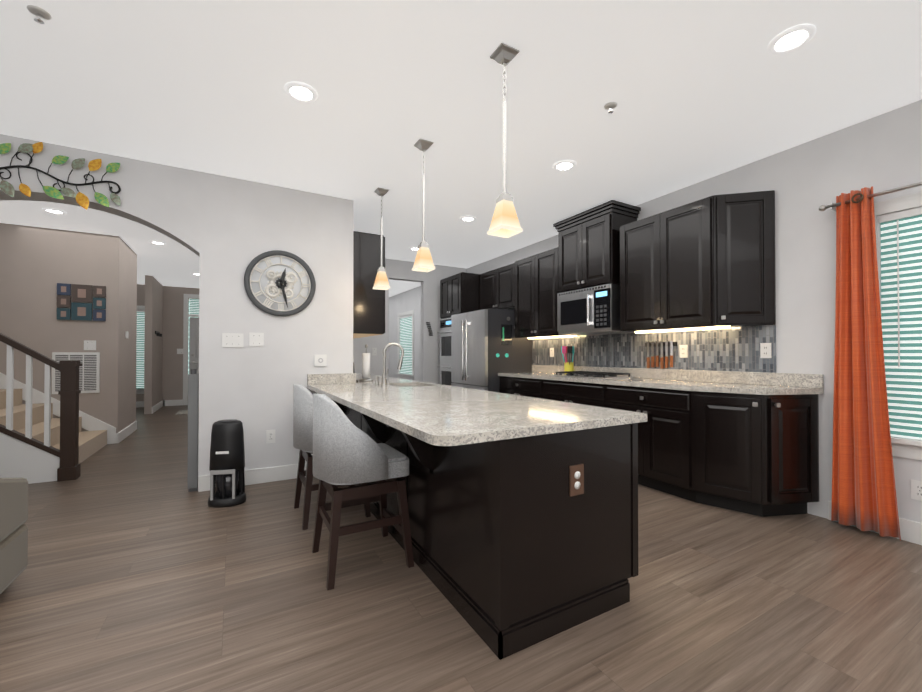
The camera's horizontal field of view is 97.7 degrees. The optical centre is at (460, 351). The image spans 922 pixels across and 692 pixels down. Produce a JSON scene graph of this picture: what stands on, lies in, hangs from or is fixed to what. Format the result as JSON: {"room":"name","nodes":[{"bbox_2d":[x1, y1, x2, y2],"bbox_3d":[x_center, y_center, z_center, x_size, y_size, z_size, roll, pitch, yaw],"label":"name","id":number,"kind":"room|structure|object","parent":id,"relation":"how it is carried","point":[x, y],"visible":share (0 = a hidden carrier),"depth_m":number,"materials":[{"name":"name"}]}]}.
{"room":"kitchen","nodes":[
{"label":"kitchen","id":0,"kind":"room"},
{"bbox_2d":[0,223,139,432],"bbox_3d":[-5.633,-0.157,5.373,1.870,2.740,1.150,0,-1,-29],"label":"wall","id":1,"kind":"structure","parent":0,"point":[37,264],"depth_m":5.12,"materials":[{"name":"beige paint"}]},
{"bbox_2d":[52,352,99,393],"bbox_3d":[-4.887,0.272,5.119,0.450,0.522,0.014,0,-1,-29],"label":"air vent","id":2,"kind":"object","parent":1,"relation":"in","point":[89,375],"visible":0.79,"depth_m":5.15,"materials":[{"name":"white metal"}]},
{"bbox_2d":[57,283,105,320],"bbox_3d":[-4.843,-0.624,5.148,0.467,0.455,0.020,0,-1,-29],"label":"picture frame","id":3,"kind":"object","parent":1,"relation":"attached to","point":[79,293],"visible":0.98,"depth_m":5.13,"materials":[{"name":"multicoloured plastic"}]},
{"bbox_2d":[84,340,95,349],"bbox_3d":[-4.775,-0.079,5.184,0.118,0.125,0.016,0,-1,-29],"label":"light switch","id":4,"kind":"object","parent":1,"relation":"attached to","point":[89,344],"visible":1,"depth_m":5.18,"materials":[{"name":"white plastic"}]},
{"bbox_2d":[107,432,119,443],"bbox_3d":[-5.353,1.141,4.850,1.916,0.135,0.016,0,-1,-29],"label":"baseboard","id":5,"kind":"structure","parent":1,"relation":"attached to","point":[117,434],"depth_m":5.31,"materials":[{"name":"white wood"}]},
{"bbox_2d":[120,421,136,441],"bbox_3d":[-4.813,1.150,5.823,0.020,0.135,1.150,0,-1,-29],"label":"baseboard","id":6,"kind":"structure","parent":1,"relation":"attached to","point":[132,427],"depth_m":5.81,"materials":[{"name":"white wood"}]},
{"bbox_2d":[140,275,163,413],"bbox_3d":[-6.513,-0.128,8.545,0.150,2.740,1.340,0,-1,-29],"label":"wall","id":7,"kind":"structure","parent":0,"point":[153,394],"depth_m":8.15,"materials":[{"name":"beige paint"}]},
{"bbox_2d":[152,400,164,413],"bbox_3d":[-6.432,1.175,8.561,0.040,0.135,1.310,0,-1,-29],"label":"baseboard","id":8,"kind":"structure","parent":7,"relation":"attached to","point":[162,403],"depth_m":8.61,"materials":[{"name":"white wood"}]},
{"bbox_2d":[136,284,198,401],"bbox_3d":[-6.601,-0.121,9.362,4.100,2.740,0.150,0,-1,-29],"label":"wall","id":9,"kind":"structure","parent":0,"point":[173,296],"depth_m":9.27,"materials":[{"name":"beige paint"}]},
{"bbox_2d":[136,305,144,393],"bbox_3d":[-7.440,-0.038,8.833,1.190,1.965,0.154,0,-1,-29],"label":"window","id":10,"kind":"structure","parent":9,"relation":"in","point":[140,340],"depth_m":8.97,"materials":[{"name":"white plastic"}]},
{"bbox_2d":[136,399,182,407],"bbox_3d":[-7.405,1.177,8.802,2.220,0.135,0.016,0,-1,-29],"label":"baseboard","id":11,"kind":"structure","parent":9,"relation":"attached to","point":[167,402],"depth_m":9.21,"materials":[{"name":"white wood"}]},
{"bbox_2d":[177,349,182,353],"bbox_3d":[-6.498,-0.001,9.321,0.118,0.125,0.016,0,-1,-29],"label":"light switch","id":12,"kind":"object","parent":9,"relation":"attached to","point":[179,351],"visible":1,"depth_m":9.32,"materials":[{"name":"white plastic"}]},
{"bbox_2d":[183,294,198,404],"bbox_3d":[-5.983,-0.043,9.681,1.130,2.590,0.140,0,-1,-29],"label":"front door","id":13,"kind":"structure","parent":9,"relation":"in","point":[193,336],"depth_m":9.46,"materials":[{"name":"white wood"}]},
{"bbox_2d":[0,134,353,475],"bbox_3d":[-3.017,-0.177,3.134,4.290,2.740,0.220,0,-1,-29],"label":"wall","id":14,"kind":"structure","parent":0,"point":[226,230],"depth_m":3.60,"materials":[{"name":"grey paint"}]},
{"bbox_2d":[0,142,120,209],"bbox_3d":[-3.101,-1.311,2.948,0.954,0.458,0.022,0,-1,-29],"label":"wall art","id":15,"kind":"object","parent":14,"relation":"attached to","point":[7,188],"visible":0.96,"depth_m":3.01,"materials":[{"name":"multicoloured metal"}]},
{"bbox_2d":[187,369,198,491],"bbox_3d":[-2.305,0.673,3.470,0.078,1.045,0.080,0,-1,-29],"label":"baby gate","id":16,"kind":"object","parent":14,"relation":"attached to","point":[193,416],"visible":0.92,"depth_m":3.44,"materials":[{"name":"grey"}]},
{"bbox_2d":[222,333,243,346],"bbox_3d":[-2.015,-0.098,3.560,0.165,0.125,0.016,0,-1,-29],"label":"switch plate","id":17,"kind":"object","parent":14,"relation":"attached to","point":[232,339],"visible":1,"depth_m":3.56,"materials":[{"name":"white plastic"}]},
{"bbox_2d":[249,332,263,346],"bbox_3d":[-1.853,-0.107,3.652,0.118,0.125,0.016,0,-1,-29],"label":"switch plate","id":18,"kind":"object","parent":14,"relation":"attached to","point":[256,339],"visible":1,"depth_m":3.65,"materials":[{"name":"white plastic"}]},
{"bbox_2d":[266,430,274,443],"bbox_3d":[-1.749,0.783,3.707,0.075,0.120,0.008,0,-1,-29],"label":"outlet","id":19,"kind":"object","parent":14,"relation":"attached to","point":[270,436],"visible":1,"depth_m":3.70,"materials":[{"name":"white plastic"}]},
{"bbox_2d":[244,250,315,315],"bbox_3d":[-1.671,-0.632,3.744,0.610,0.610,0.042,0,-1,-29],"label":"wall clock","id":20,"kind":"object","parent":14,"relation":"attached to","point":[279,283],"visible":1,"depth_m":3.74,"materials":[{"name":"grey"}]},
{"bbox_2d":[314,355,326,365],"bbox_3d":[-1.367,0.088,3.922,0.115,0.115,0.019,0,-1,-29],"label":"security keypad","id":21,"kind":"object","parent":14,"relation":"attached to","point":[320,360],"visible":1,"depth_m":3.92,"materials":[{"name":"white plastic"}]},
{"bbox_2d":[307,373,354,384],"bbox_3d":[-1.279,0.270,3.969,0.442,0.100,0.020,0,-1,-29],"label":"backsplash","id":22,"kind":"structure","parent":0,"relation":"attached to","point":[344,378],"depth_m":3.95,"materials":[{"name":"beige stone"}]},
{"bbox_2d":[353,258,466,383],"bbox_3d":[-1.138,-0.145,6.684,2.790,2.740,0.120,0,-1,-29],"label":"wall","id":23,"kind":"structure","parent":0,"point":[430,310],"depth_m":6.91,"materials":[{"name":"grey paint"}]},
{"bbox_2d":[426,322,432,335],"bbox_3d":[-0.545,-0.388,6.942,0.127,0.230,0.012,0,-1,-29],"label":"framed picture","id":24,"kind":"object","parent":23,"relation":"attached to","point":[430,331],"visible":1,"depth_m":6.95,"materials":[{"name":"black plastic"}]},
{"bbox_2d":[0,405,921,691],"bbox_3d":[-2.564,1.260,4.995,7.320,0.100,16.800,0,-1,-29],"label":"floor","id":25,"kind":"structure","parent":0,"point":[144,571],"depth_m":1.87,"materials":[{"name":"brown wood"}]},
{"bbox_2d":[0,478,27,593],"bbox_3d":[-2.906,0.735,1.171,2.065,0.880,0.965,0,-1,-29],"label":"sofa","id":26,"kind":"object","parent":25,"relation":"on","point":[13,529],"visible":0.98,"depth_m":1.94,"materials":[{"name":"fabric"}]},
{"bbox_2d":[0,333,115,483],"bbox_3d":[-4.812,0.084,4.128,1.780,2.235,1.818,0,-1,-29],"label":"staircase","id":27,"kind":"structure","parent":25,"relation":"on","point":[39,443],"depth_m":3.73,"materials":[{"name":"wood"}]},
{"bbox_2d":[176,410,187,414],"bbox_3d":[-5.312,1.234,8.325,0.900,0.012,0.600,0,-1,-29],"label":"door mat","id":28,"kind":"object","parent":25,"relation":"on","point":[180,412],"visible":0.36,"depth_m":8.08,"materials":[{"name":"fabric"}]},
{"bbox_2d":[208,419,245,507],"bbox_3d":[-1.838,0.869,3.171,0.265,0.648,0.232,0,-1,-29],"label":"tower","id":29,"kind":"object","parent":25,"relation":"on","point":[226,469],"visible":1,"depth_m":3.11,"materials":[{"name":"black plastic"}]},
{"bbox_2d":[198,463,306,491],"bbox_3d":[-1.733,1.131,3.710,1.155,0.135,0.016,0,-1,-29],"label":"baseboard","id":30,"kind":"structure","parent":25,"relation":"on","point":[285,472],"depth_m":3.67,"materials":[{"name":"white wood"}]},
{"bbox_2d":[293,384,370,529],"bbox_3d":[-0.978,0.714,2.990,0.493,0.955,0.524,0,-1,-29],"label":"bar stool","id":31,"kind":"object","parent":25,"relation":"on","point":[302,418],"visible":0.46,"depth_m":2.77,"materials":[{"name":"grey fabric"}]},
{"bbox_2d":[335,401,350,485],"bbox_3d":[-0.704,0.777,3.900,0.800,0.845,0.698,0,-1,-29],"label":"base cabinet","id":32,"kind":"object","parent":25,"relation":"on","point":[347,412],"depth_m":3.71,"materials":[{"name":"black wood"}]},
{"bbox_2d":[312,394,413,590],"bbox_3d":[-0.586,0.708,2.304,0.493,0.955,0.524,0,-1,-29],"label":"bar stool","id":33,"kind":"object","parent":25,"relation":"on","point":[346,451],"visible":1,"depth_m":2.10,"materials":[{"name":"grey fabric"}]},
{"bbox_2d":[351,409,374,515],"bbox_3d":[-0.437,0.773,3.422,0.804,0.845,0.668,0,-1,-29],"label":"base cabinet","id":34,"kind":"object","parent":25,"relation":"on","point":[365,424],"depth_m":3.10,"materials":[{"name":"black wood"}]},
{"bbox_2d":[375,421,390,534],"bbox_3d":[-0.174,0.769,2.960,0.800,0.845,0.668,0,-1,-29],"label":"base cabinet","id":35,"kind":"object","parent":25,"relation":"on","point":[382,432],"depth_m":2.74,"materials":[{"name":"black wood"}]},
{"bbox_2d":[391,429,426,570],"bbox_3d":[0.085,0.765,2.495,0.804,0.845,0.668,0,-1,-29],"label":"base cabinet","id":36,"kind":"object","parent":25,"relation":"on","point":[416,481],"depth_m":2.29,"materials":[{"name":"black wood"}]},
{"bbox_2d":[437,272,479,385],"bbox_3d":[0.058,0.000,6.679,0.706,2.450,0.740,0,-1,-29],"label":"tall cabinet","id":37,"kind":"object","parent":25,"relation":"on","point":[459,293],"visible":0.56,"depth_m":6.50,"materials":[{"name":"black wood"}]},
{"bbox_2d":[451,308,531,391],"bbox_3d":[0.410,0.323,5.897,0.857,1.790,0.943,0,-1,-29],"label":"refrigerator","id":38,"kind":"object","parent":25,"relation":"on","point":[487,346],"visible":0.65,"depth_m":5.52,"materials":[{"name":"silver metal"}]},
{"bbox_2d":[499,376,538,397],"bbox_3d":[0.971,0.769,5.172,0.588,0.884,0.868,0,-1,-29],"label":"base cabinet","id":39,"kind":"object","parent":25,"relation":"on","point":[529,387],"depth_m":5.01,"materials":[{"name":"black wood"}]},
{"bbox_2d":[423,425,637,659],"bbox_3d":[0.344,0.760,2.037,0.810,0.845,0.656,0,-1,-29],"label":"base cabinet","id":40,"kind":"object","parent":25,"relation":"on","point":[523,515],"depth_m":1.74,"materials":[{"name":"black wood"}]},
{"bbox_2d":[307,381,538,436],"bbox_3d":[-0.533,0.328,2.892,0.685,0.035,2.628,0,-1,-29],"label":"countertop","id":41,"kind":"structure","parent":40,"relation":"on","point":[400,408],"depth_m":2.27,"materials":[{"name":"grey stone"}]},
{"bbox_2d":[381,343,403,384],"bbox_3d":[-0.654,0.117,3.840,0.213,0.403,0.086,0,-1,-29],"label":"gooseneck faucet","id":42,"kind":"object","parent":41,"relation":"on","point":[384,378],"visible":1,"depth_m":3.81,"materials":[{"name":"silver metal"}]},
{"bbox_2d":[355,373,606,412],"bbox_3d":[-0.687,0.339,4.080,0.698,0.035,4.848,0,-1,-29],"label":"countertop","id":43,"kind":"structure","parent":40,"relation":"on","point":[537,405],"depth_m":2.64,"materials":[{"name":"grey stone"}]},
{"bbox_2d":[359,344,372,380],"bbox_3d":[-1.039,0.123,4.418,0.150,0.400,0.150,0,-1,-29],"label":"paper towel holder","id":44,"kind":"object","parent":43,"relation":"on","point":[366,366],"visible":1,"depth_m":4.38,"materials":[{"name":"white paper"}]},
{"bbox_2d":[411,409,646,448],"bbox_3d":[0.364,0.318,1.764,1.140,0.035,0.220,0,-1,-29],"label":"countertop","id":45,"kind":"structure","parent":40,"relation":"on","point":[507,428],"depth_m":1.65,"materials":[{"name":"grey stone"}]},
{"bbox_2d":[539,379,602,406],"bbox_3d":[1.408,0.762,4.397,0.588,0.884,0.910,0,-1,-29],"label":"base cabinet","id":46,"kind":"object","parent":25,"relation":"on","point":[591,394],"depth_m":4.23,"materials":[{"name":"black wood"}]},
{"bbox_2d":[603,384,678,496],"bbox_3d":[1.832,0.755,3.643,0.588,0.884,0.820,0,-1,-29],"label":"base cabinet","id":47,"kind":"object","parent":25,"relation":"on","point":[658,437],"depth_m":3.41,"materials":[{"name":"black wood"}]},
{"bbox_2d":[679,390,818,516],"bbox_3d":[2.169,0.750,3.046,0.588,0.884,0.668,0,-1,-29],"label":"base cabinet","id":48,"kind":"object","parent":25,"relation":"on","point":[755,454],"depth_m":2.90,"materials":[{"name":"black wood"}]},
{"bbox_2d":[498,365,823,394],"bbox_3d":[1.546,0.246,4.145,0.598,0.140,3.228,0,-1,-29],"label":"countertop","id":49,"kind":"structure","parent":48,"relation":"on","point":[760,383],"depth_m":3.42,"materials":[{"name":"stone"}]},
{"bbox_2d":[561,346,573,373],"bbox_3d":[1.305,0.110,4.913,0.140,0.345,0.167,0,-1,-29],"label":"utensil crock","id":50,"kind":"object","parent":49,"relation":"on","point":[569,366],"visible":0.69,"depth_m":4.88,"materials":[{"name":"yellow"}]},
{"bbox_2d":[551,371,632,378],"bbox_3d":[1.413,0.254,4.404,0.460,0.047,0.730,0,-1,-29],"label":"gas cooktop","id":51,"kind":"object","parent":49,"relation":"in","point":[595,375],"visible":1,"depth_m":4.24,"materials":[{"name":"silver metal"}]},
{"bbox_2d":[0,0,921,296],"bbox_3d":[-2.564,-1.580,5.021,7.320,0.100,16.800,0,-1,-29],"label":"ceiling","id":52,"kind":"structure","parent":0,"point":[698,90],"depth_m":2.45,"materials":[{"name":"white paint"}]},
{"bbox_2d":[27,5,51,24],"bbox_3d":[-1.936,-1.536,1.850,0.080,0.044,0.080,0,-1,-29],"label":"sprinkler","id":53,"kind":"object","parent":52,"relation":"attached to","point":[40,13],"visible":1,"depth_m":1.84,"materials":[{"name":"white"}]},
{"bbox_2d":[42,208,66,214],"bbox_3d":[-4.445,-1.529,4.408,0.190,0.012,0.190,0,-1,-29],"label":"recessed light","id":54,"kind":"object","parent":52,"relation":"in","point":[55,211],"visible":1,"depth_m":4.40,"materials":[{"name":"white"}]},
{"bbox_2d":[149,241,165,244],"bbox_3d":[-4.247,-1.518,5.645,0.190,0.012,0.190,0,-1,-29],"label":"recessed light","id":55,"kind":"object","parent":52,"relation":"in","point":[158,242],"visible":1,"depth_m":5.63,"materials":[{"name":"white"}]},
{"bbox_2d":[284,81,317,102],"bbox_3d":[-0.957,-1.547,2.414,0.190,0.012,0.190,0,-1,-29],"label":"recessed light","id":56,"kind":"object","parent":52,"relation":"in","point":[301,92],"visible":1,"depth_m":2.40,"materials":[{"name":"white plastic"}]},
{"bbox_2d":[373,187,389,289],"bbox_3d":[-0.760,-1.069,3.852,0.132,0.941,0.132,0,-1,-29],"label":"pendant light","id":57,"kind":"object","parent":52,"relation":"hanging from","point":[381,282],"visible":1,"depth_m":3.83,"materials":[{"name":"beige glass"}]},
{"bbox_2d":[409,247,417,250],"bbox_3d":[-0.671,-1.515,5.960,0.190,0.012,0.190,0,-1,-29],"label":"recessed light","id":58,"kind":"object","parent":52,"relation":"in","point":[414,248],"visible":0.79,"depth_m":5.95,"materials":[{"name":"white"}]},
{"bbox_2d":[412,138,434,271],"bbox_3d":[-0.279,-1.077,2.998,0.132,0.941,0.132,0,-1,-29],"label":"pendant light","id":59,"kind":"object","parent":52,"relation":"hanging from","point":[423,262],"visible":1,"depth_m":2.98,"materials":[{"name":"beige glass"}]},
{"bbox_2d":[460,216,475,221],"bbox_3d":[0.079,-1.527,4.650,0.190,0.012,0.190,0,-1,-29],"label":"recessed light","id":60,"kind":"object","parent":52,"relation":"in","point":[467,218],"visible":1,"depth_m":4.64,"materials":[{"name":"white"}]},
{"bbox_2d":[487,43,522,237],"bbox_3d":[0.227,-1.085,2.101,0.132,0.941,0.132,0,-1,-29],"label":"pendant light","id":61,"kind":"object","parent":52,"relation":"hanging from","point":[505,223],"visible":1,"depth_m":2.08,"materials":[{"name":"beige glass"}]},
{"bbox_2d":[553,160,575,170],"bbox_3d":[0.860,-1.539,3.345,0.190,0.012,0.190,0,-1,-29],"label":"recessed light","id":62,"kind":"object","parent":52,"relation":"in","point":[564,165],"visible":1,"depth_m":3.34,"materials":[{"name":"white"}]},
{"bbox_2d":[604,102,616,113],"bbox_3d":[0.944,-1.530,2.543,0.080,0.044,0.080,0,-1,-29],"label":"sprinkler","id":63,"kind":"object","parent":52,"relation":"attached to","point":[609,106],"visible":1,"depth_m":2.54,"materials":[{"name":"white metal"}]},
{"bbox_2d":[767,24,815,53],"bbox_3d":[1.647,-1.551,2.010,0.190,0.012,0.190,0,-1,-29],"label":"recessed light","id":64,"kind":"object","parent":52,"relation":"in","point":[791,38],"visible":1,"depth_m":2.00,"materials":[{"name":"white plastic"}]},
{"bbox_2d":[389,99,921,522],"bbox_3d":[0.516,-0.144,6.743,0.150,2.740,16.800,0,-1,-29],"label":"wall","id":65,"kind":"structure","parent":0,"point":[808,179],"depth_m":2.94,"materials":[{"name":"grey paint"}]},
{"bbox_2d":[396,310,413,379],"bbox_3d":[-1.337,-0.148,9.935,0.154,1.645,1.090,0,-1,-29],"label":"window","id":66,"kind":"structure","parent":65,"relation":"in","point":[406,331],"depth_m":9.88,"materials":[{"name":"white plastic"}]},
{"bbox_2d":[480,264,511,309],"bbox_3d":[0.650,-0.921,6.052,0.298,0.620,0.940,0,-1,-29],"label":"upper cabinet","id":67,"kind":"object","parent":65,"relation":"attached to","point":[496,284],"depth_m":5.95,"materials":[{"name":"black wood"}]},
{"bbox_2d":[512,248,579,337],"bbox_3d":[1.091,-0.713,5.216,0.348,1.050,0.875,0,-1,-29],"label":"upper cabinet","id":68,"kind":"object","parent":65,"relation":"attached to","point":[534,296],"depth_m":5.12,"materials":[{"name":"black wood"}]},
{"bbox_2d":[556,206,637,293],"bbox_3d":[1.486,-1.055,4.458,0.408,0.750,0.760,0,-1,-29],"label":"upper cabinet","id":69,"kind":"object","parent":65,"relation":"attached to","point":[586,249],"depth_m":4.27,"materials":[{"name":"black wood"}]},
{"bbox_2d":[557,284,629,334],"bbox_3d":[1.461,-0.438,4.438,0.465,0.475,0.750,0,-1,-29],"label":"over-the-range microwave","id":70,"kind":"object","parent":69,"relation":"attached to","point":[591,310],"visible":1,"depth_m":4.24,"materials":[{"name":"silver metal"}]},
{"bbox_2d":[532,325,775,372],"bbox_3d":[1.732,-0.008,4.419,0.008,0.371,2.938,0,-1,-29],"label":"tile backsplash","id":71,"kind":"structure","parent":65,"relation":"attached to","point":[733,349],"depth_m":3.83,"materials":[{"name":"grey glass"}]},
{"bbox_2d":[550,348,553,356],"bbox_3d":[1.204,0.013,5.339,0.008,0.120,0.074,0,-1,-29],"label":"outlet","id":72,"kind":"object","parent":71,"relation":"attached to","point":[551,349],"depth_m":5.33,"materials":[{"name":"white plastic"}]},
{"bbox_2d":[645,341,676,368],"bbox_3d":[1.961,0.035,3.969,0.034,0.268,0.330,0,-1,-29],"label":"rack","id":73,"kind":"object","parent":71,"relation":"attached to","point":[657,344],"visible":0.96,"depth_m":3.95,"materials":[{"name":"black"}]},
{"bbox_2d":[680,345,687,357],"bbox_3d":[2.085,-0.001,3.776,0.008,0.120,0.074,0,-1,-29],"label":"outlet","id":74,"kind":"object","parent":71,"relation":"attached to","point":[683,348],"depth_m":3.77,"materials":[{"name":"white plastic"}]},
{"bbox_2d":[760,343,771,357],"bbox_3d":[2.414,-0.007,3.191,0.008,0.120,0.074,0,-1,-29],"label":"outlet","id":75,"kind":"object","parent":71,"relation":"attached to","point":[765,350],"depth_m":3.19,"materials":[{"name":"white plastic"}]},
{"bbox_2d":[616,195,743,332],"bbox_3d":[1.959,-0.727,3.676,0.348,1.050,0.971,0,-1,-29],"label":"upper cabinet","id":76,"kind":"object","parent":65,"relation":"attached to","point":[706,263],"depth_m":3.52,"materials":[{"name":"black wood"}]},
{"bbox_2d":[720,190,775,326],"bbox_3d":[2.216,-0.731,3.220,0.348,1.050,0.364,0,-1,-29],"label":"upper cabinet","id":77,"kind":"object","parent":65,"relation":"attached to","point":[747,219],"depth_m":3.16,"materials":[{"name":"black wood"}]},
{"bbox_2d":[819,182,921,540],"bbox_3d":[2.916,0.044,2.154,0.169,2.210,1.550,0,-1,-29],"label":"curtain","id":78,"kind":"object","parent":65,"relation":"attached to","point":[864,498],"visible":1,"depth_m":2.62,"materials":[{"name":"orange fabric"}]},
{"bbox_2d":[828,500,921,544],"bbox_3d":[3.537,1.108,1.202,0.016,0.135,3.800,0,-1,-29],"label":"baseboard","id":79,"kind":"structure","parent":65,"relation":"attached to","point":[911,531],"depth_m":2.51,"materials":[{"name":"white wood"}]},
{"bbox_2d":[874,192,921,459],"bbox_3d":[2.983,-0.157,2.268,0.154,1.645,1.110,0,-1,-29],"label":"window","id":80,"kind":"structure","parent":65,"relation":"in","point":[898,225],"depth_m":2.55,"materials":[{"name":"white plastic"}]},
{"bbox_2d":[911,479,921,500],"bbox_3d":[2.821,0.857,2.478,0.008,0.120,0.075,0,-1,-29],"label":"outlet","id":81,"kind":"object","parent":65,"relation":"attached to","point":[916,489],"visible":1,"depth_m":2.49,"materials":[{"name":"white plastic"}]},
{"bbox_3d":[-1.763,-0.159,5.115,0.160,2.740,2.000,0,-1,-29],"label":"wall","id":82,"kind":"structure","parent":0,"visible":0},
{"bbox_2d":[353,231,384,338],"bbox_3d":[-1.221,-0.701,4.670,0.338,1.045,1.124,0,-1,-29],"label":"upper cabinet","id":83,"kind":"object","parent":82,"relation":"attached to","point":[368,310],"visible":0.46,"depth_m":4.15,"materials":[{"name":"black wood"}]}
]}

